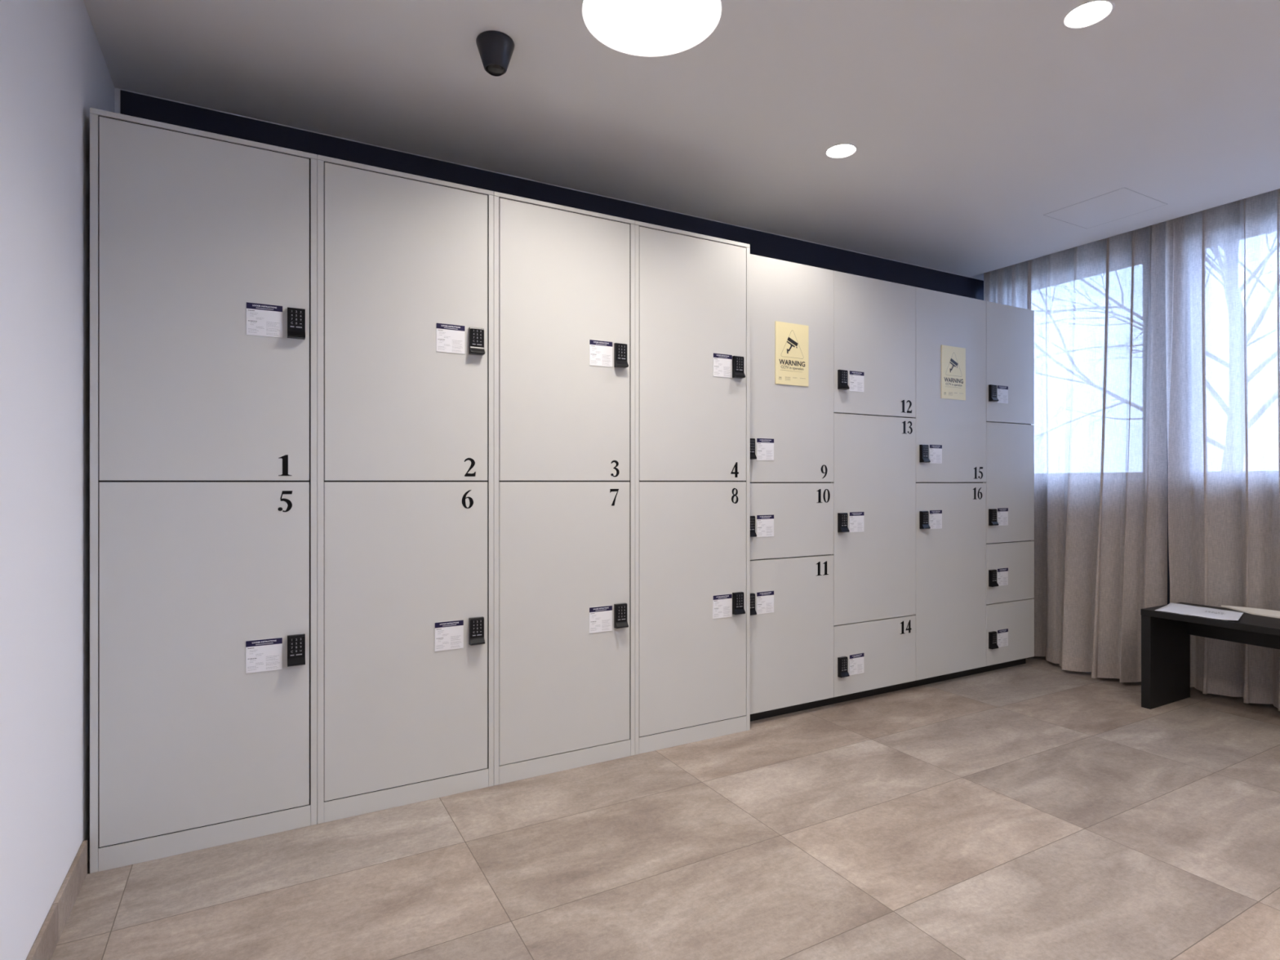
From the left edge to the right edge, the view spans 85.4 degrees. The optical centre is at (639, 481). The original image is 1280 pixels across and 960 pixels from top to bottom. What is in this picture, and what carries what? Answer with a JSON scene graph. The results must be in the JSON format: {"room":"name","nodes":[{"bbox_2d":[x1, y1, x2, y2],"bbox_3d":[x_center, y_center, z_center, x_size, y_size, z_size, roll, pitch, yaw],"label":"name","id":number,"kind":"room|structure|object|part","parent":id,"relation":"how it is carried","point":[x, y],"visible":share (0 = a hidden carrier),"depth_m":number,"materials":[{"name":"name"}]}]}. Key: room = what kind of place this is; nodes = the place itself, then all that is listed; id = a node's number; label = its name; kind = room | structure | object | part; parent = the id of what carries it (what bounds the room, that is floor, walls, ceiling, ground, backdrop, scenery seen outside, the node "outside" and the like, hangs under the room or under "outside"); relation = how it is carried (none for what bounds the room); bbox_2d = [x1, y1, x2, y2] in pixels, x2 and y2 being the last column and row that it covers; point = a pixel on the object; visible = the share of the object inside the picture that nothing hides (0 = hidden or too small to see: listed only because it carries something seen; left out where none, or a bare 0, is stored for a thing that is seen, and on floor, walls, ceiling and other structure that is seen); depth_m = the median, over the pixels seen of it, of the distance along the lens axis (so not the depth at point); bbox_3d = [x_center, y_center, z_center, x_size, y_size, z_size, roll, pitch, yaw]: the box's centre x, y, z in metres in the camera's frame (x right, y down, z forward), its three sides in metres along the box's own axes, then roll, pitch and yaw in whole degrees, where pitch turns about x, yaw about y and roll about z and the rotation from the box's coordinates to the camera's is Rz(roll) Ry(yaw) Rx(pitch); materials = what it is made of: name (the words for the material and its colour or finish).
{"room":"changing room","nodes":[
{"label":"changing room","id":0,"kind":"room"},
{"bbox_2d":[0,0,114,959],"bbox_3d":[-0.350,-0.175,-0.450,0.200,2.550,6.352,0,0,-29],"label":"wall","id":1,"kind":"structure","parent":0,"point":[54,69],"depth_m":1.59,"materials":[{"name":"white paint"}]},
{"bbox_2d":[26,840,87,959],"bbox_3d":[-0.184,1.052,-0.531,0.011,0.095,5.650,0,0,-29],"label":"baseboard","id":2,"kind":"structure","parent":1,"relation":"attached to","point":[44,945],"depth_m":1.68,"materials":[{"name":"stone"}]},
{"bbox_2d":[114,87,983,280],"bbox_3d":[0.304,-0.225,3.657,5.324,2.650,0.200,0,0,-29],"label":"wall","id":3,"kind":"structure","parent":0,"point":[117,91],"depth_m":2.89,"materials":[{"name":"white paint"}]},
{"bbox_2d":[120,89,983,300],"bbox_3d":[0.316,-0.123,3.549,4.808,2.446,0.003,0,0,-29],"label":"trim","id":4,"kind":"structure","parent":3,"relation":"attached to","point":[762,243],"depth_m":3.12,"materials":[{"name":"black paint"}]},
{"bbox_2d":[50,656,1279,959],"bbox_3d":[1.843,1.200,0.879,5.324,0.200,6.552,0,0,-29],"label":"floor","id":5,"kind":"structure","parent":0,"point":[1035,809],"depth_m":2.01,"materials":[{"name":"tile"}]},
{"bbox_2d":[89,107,316,873],"bbox_3d":[-1.396,0.026,2.276,0.579,2.148,0.498,0,0,-29],"label":"tall cabinet","id":6,"kind":"object","parent":5,"relation":"on","point":[203,244],"visible":1,"depth_m":2.06,"materials":[{"name":"white metal"}]},
{"bbox_3d":[-1.294,0.517,2.090,0.535,1.029,0.018,0,0,-29],"label":"door","id":7,"kind":"part","parent":6,"relation":"part of","materials":[{"name":"grey laminate"}]},
{"bbox_3d":[-1.294,-0.515,2.090,0.535,1.026,0.018,0,0,-29],"label":"door","id":8,"kind":"part","parent":6,"relation":"part of","materials":[{"name":"grey laminate"}]},
{"bbox_2d":[316,155,493,823],"bbox_3d":[-0.888,0.026,2.557,0.579,2.148,0.498,0,0,-29],"label":"tall cabinet","id":9,"kind":"object","parent":5,"relation":"on","point":[405,261],"visible":0.98,"depth_m":2.35,"materials":[{"name":"white metal"}]},
{"bbox_3d":[-0.787,0.517,2.371,0.536,1.029,0.018,0,0,-29],"label":"door","id":10,"kind":"part","parent":9,"relation":"part of","materials":[{"name":"grey laminate"}]},
{"bbox_3d":[-0.786,-0.515,2.371,0.535,1.026,0.018,0,0,-29],"label":"door","id":11,"kind":"part","parent":9,"relation":"part of","materials":[{"name":"grey laminate"}]},
{"bbox_2d":[493,191,635,785],"bbox_3d":[-0.381,0.026,2.838,0.579,2.148,0.498,0,0,-29],"label":"tall cabinet","id":12,"kind":"object","parent":5,"relation":"on","point":[564,277],"visible":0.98,"depth_m":2.63,"materials":[{"name":"white metal"}]},
{"bbox_3d":[-0.280,0.517,2.652,0.536,1.029,0.018,0,0,-29],"label":"door","id":13,"kind":"part","parent":12,"relation":"part of","materials":[{"name":"grey laminate"}]},
{"bbox_3d":[-0.279,-0.515,2.652,0.535,1.026,0.018,0,0,-29],"label":"door","id":14,"kind":"part","parent":12,"relation":"part of","materials":[{"name":"grey laminate"}]},
{"bbox_2d":[635,220,750,755],"bbox_3d":[0.127,0.026,3.119,0.579,2.148,0.498,0,0,-29],"label":"tall cabinet","id":15,"kind":"object","parent":5,"relation":"on","point":[692,290],"visible":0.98,"depth_m":2.92,"materials":[{"name":"white metal"}]},
{"bbox_3d":[0.229,0.517,2.933,0.538,1.029,0.018,0,0,-29],"label":"door","id":16,"kind":"part","parent":15,"relation":"part of","materials":[{"name":"white metal"}]},
{"bbox_3d":[0.229,-0.515,2.933,0.537,1.026,0.018,0,0,-29],"label":"door","id":17,"kind":"part","parent":15,"relation":"part of","materials":[{"name":"white metal"}]},
{"bbox_2d":[750,253,833,721],"bbox_3d":[0.603,0.040,3.410,0.533,2.120,0.478,0,0,-29],"label":"tall cabinet","id":18,"kind":"object","parent":5,"relation":"on","point":[792,426],"visible":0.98,"depth_m":3.22,"materials":[{"name":"white metal"}]},
{"bbox_2d":[774,320,808,386],"bbox_3d":[0.708,-0.591,3.224,0.199,0.287,0.004,0,0,-29],"label":"warning sign","id":19,"kind":"object","parent":18,"relation":"attached to","point":[791,340],"visible":1,"depth_m":3.22,"materials":[{"name":"beige paper"}]},
{"bbox_3d":[0.701,0.702,3.234,0.531,0.688,0.018,0,0,-29],"label":"door","id":20,"kind":"part","parent":18,"relation":"part of","materials":[{"name":"grey laminate"}]},
{"bbox_3d":[0.701,0.181,3.234,0.531,0.344,0.018,0,0,-29],"label":"door","id":21,"kind":"part","parent":18,"relation":"part of","materials":[{"name":"white metal"}]},
{"bbox_3d":[0.701,-0.508,3.234,0.531,1.024,0.018,0,0,-29],"label":"door","id":22,"kind":"part","parent":18,"relation":"part of","materials":[{"name":"white metal"}]},
{"bbox_2d":[826,271,915,705],"bbox_3d":[1.091,0.040,3.680,0.581,2.120,0.478,0,0,-29],"label":"tall cabinet","id":23,"kind":"object","parent":5,"relation":"on","point":[874,482],"visible":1,"depth_m":3.49,"materials":[{"name":"white metal"}]},
{"bbox_3d":[1.189,0.184,3.504,0.580,1.029,0.018,0,0,-29],"label":"door","id":24,"kind":"part","parent":23,"relation":"part of","materials":[{"name":"white metal"}]},
{"bbox_3d":[1.189,0.875,3.504,0.580,0.342,0.018,0,0,-29],"label":"door","id":25,"kind":"part","parent":23,"relation":"part of","materials":[{"name":"grey laminate"}]},
{"bbox_3d":[1.189,-0.677,3.504,0.580,0.685,0.018,0,0,-29],"label":"door","id":26,"kind":"part","parent":23,"relation":"part of","materials":[{"name":"grey laminate"}]},
{"bbox_2d":[907,287,986,688],"bbox_3d":[1.601,0.040,3.963,0.583,2.120,0.478,0,0,-29],"label":"tall cabinet","id":27,"kind":"object","parent":5,"relation":"on","point":[950,615],"visible":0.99,"depth_m":3.77,"materials":[{"name":"white metal"}]},
{"bbox_3d":[1.699,0.528,3.787,0.582,1.036,0.018,0,0,-29],"label":"door","id":28,"kind":"part","parent":27,"relation":"part of","materials":[{"name":"white metal"}]},
{"bbox_3d":[1.699,-0.507,3.787,0.582,1.025,0.018,0,0,-29],"label":"door","id":29,"kind":"part","parent":27,"relation":"part of","materials":[{"name":"white metal"}]},
{"bbox_2d":[941,345,965,399],"bbox_3d":[1.710,-0.591,3.780,0.199,0.287,0.004,0,0,-29],"label":"warning sign","id":30,"kind":"object","parent":27,"relation":"attached to","point":[953,358],"visible":1,"depth_m":3.77,"materials":[{"name":"beige paper"}]},
{"bbox_2d":[977,301,1034,673],"bbox_3d":[2.054,0.040,4.214,0.452,2.120,0.478,0,0,-29],"label":"tall cabinet","id":31,"kind":"object","parent":5,"relation":"on","point":[1010,330],"visible":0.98,"depth_m":4.03,"materials":[{"name":"white metal"}]},
{"bbox_3d":[2.152,0.008,4.038,0.451,0.688,0.018,0,0,-29],"label":"door","id":32,"kind":"part","parent":31,"relation":"part of","materials":[{"name":"white metal"}]},
{"bbox_3d":[2.152,0.874,4.038,0.451,0.344,0.018,0,0,-29],"label":"door","id":33,"kind":"part","parent":31,"relation":"part of","materials":[{"name":"grey laminate"}]},
{"bbox_3d":[2.152,0.527,4.038,0.451,0.340,0.018,0,0,-29],"label":"door","id":34,"kind":"part","parent":31,"relation":"part of","materials":[{"name":"white metal"}]},
{"bbox_3d":[2.152,-0.680,4.038,0.451,0.679,0.018,0,0,-29],"label":"door","id":35,"kind":"part","parent":31,"relation":"part of","materials":[{"name":"white metal"}]},
{"bbox_2d":[1140,602,1279,709],"bbox_3d":[2.956,0.861,2.851,0.395,0.478,1.422,0,0,-29],"label":"bench","id":36,"kind":"object","parent":5,"relation":"on","point":[1165,636],"visible":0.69,"depth_m":3.37,"materials":[{"name":"black wood"}]},
{"bbox_3d":[2.622,0.876,3.454,0.391,0.448,0.041,0,0,-29],"label":"panel","id":37,"kind":"part","parent":36,"relation":"part of","materials":[{"name":"black wood"}]},
{"bbox_2d":[1155,602,1243,620],"bbox_3d":[2.666,0.617,3.284,0.290,0.010,0.371,0,0,-29],"label":"newspaper","id":38,"kind":"object","parent":36,"relation":"on","point":[1184,609],"visible":1,"depth_m":3.28,"materials":[{"name":"grey paper"}]},
{"bbox_3d":[2.956,0.637,2.851,0.395,0.030,1.422,0,0,-29],"label":"seat","id":39,"kind":"part","parent":36,"relation":"part of","materials":[{"name":"black wood"}]},
{"bbox_3d":[3.112,0.715,2.937,0.022,0.125,1.338,0,0,-29],"label":"rail","id":40,"kind":"part","parent":36,"relation":"part of","materials":[{"name":"black wood"}]},
{"bbox_2d":[1221,604,1279,618],"bbox_3d":[2.938,0.612,3.137,0.140,0.019,0.560,0,0,-29],"label":"paper pad","id":41,"kind":"object","parent":36,"relation":"on","point":[1264,612],"visible":1,"depth_m":3.25,"materials":[{"name":"beige paper"}]},
{"bbox_2d":[83,0,1279,276],"bbox_3d":[1.843,-1.470,0.879,5.324,0.240,6.552,0,0,-29],"label":"ceiling","id":42,"kind":"structure","parent":0,"point":[970,122],"depth_m":2.44,"materials":[{"name":"white paint"}]},
{"bbox_2d":[475,30,514,76],"bbox_3d":[-0.445,-1.303,2.131,0.116,0.094,0.116,0,0,-29],"label":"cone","id":43,"kind":"object","parent":42,"relation":"attached to","point":[495,48],"visible":1,"depth_m":2.10,"materials":[{"name":"black metal"}]},
{"bbox_2d":[581,0,722,57],"bbox_3d":[0.034,-1.440,2.002,0.407,0.181,0.407,0,0,-29],"label":"ceiling lamp","id":44,"kind":"object","parent":42,"relation":"attached to","point":[637,28],"visible":1,"depth_m":2.18,"materials":[{"name":"white"}]},
{"bbox_2d":[824,143,857,158],"bbox_3d":[0.822,-1.362,2.833,0.130,0.028,0.130,0,0,-29],"label":"recessed light","id":45,"kind":"object","parent":42,"relation":"in","point":[840,150],"visible":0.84,"depth_m":2.87,"materials":[{"name":"white"}]},
{"bbox_2d":[828,144,853,152],"bbox_3d":[0.822,-1.372,2.833,0.114,0.001,0.114,0,0,-29],"label":"diffuser","id":46,"kind":"object","parent":45,"relation":"attached to","point":[842,148],"depth_m":2.85,"materials":[{"name":"white plastic"}]},
{"bbox_2d":[983,221,1167,682],"bbox_3d":[2.469,-0.189,4.104,0.271,2.533,1.068,0,0,-29],"label":"curtain","id":47,"kind":"object","parent":42,"relation":"hanging from","point":[1100,424],"visible":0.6,"depth_m":3.93,"materials":[{"name":"fabric"}]},
{"bbox_2d":[1061,0,1115,28],"bbox_3d":[1.294,-1.362,2.003,0.130,0.028,0.130,0,0,-29],"label":"recessed light","id":48,"kind":"object","parent":42,"relation":"in","point":[1088,13],"visible":0.94,"depth_m":2.03,"materials":[{"name":"white"}]},
{"bbox_2d":[1066,0,1110,19],"bbox_3d":[1.294,-1.372,2.003,0.114,0.001,0.114,0,0,-29],"label":"diffuser","id":49,"kind":"object","parent":48,"relation":"attached to","point":[1088,10],"depth_m":2.02,"materials":[{"name":"white plastic"}]},
{"bbox_2d":[1043,187,1166,228],"bbox_3d":[2.307,-1.350,3.445,0.395,0.001,0.376,0,0,-29],"label":"ceiling hatch","id":50,"kind":"object","parent":42,"relation":"attached to","point":[1122,202],"visible":1,"depth_m":3.43,"materials":[{"name":"grey"}]},
{"bbox_2d":[1164,188,1279,711],"bbox_3d":[3.455,-0.189,2.522,0.159,2.533,2.642,0,0,-29],"label":"curtain","id":51,"kind":"object","parent":42,"relation":"hanging from","point":[1223,261],"visible":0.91,"depth_m":3.47,"materials":[{"name":"fabric"}]},
{"bbox_2d":[1167,462,1169,604],"bbox_3d":[4.031,-0.245,2.092,0.280,2.690,6.552,0,0,-29],"label":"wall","id":52,"kind":"structure","parent":0,"point":[1168,571],"depth_m":3.82,"materials":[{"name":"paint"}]}
]}

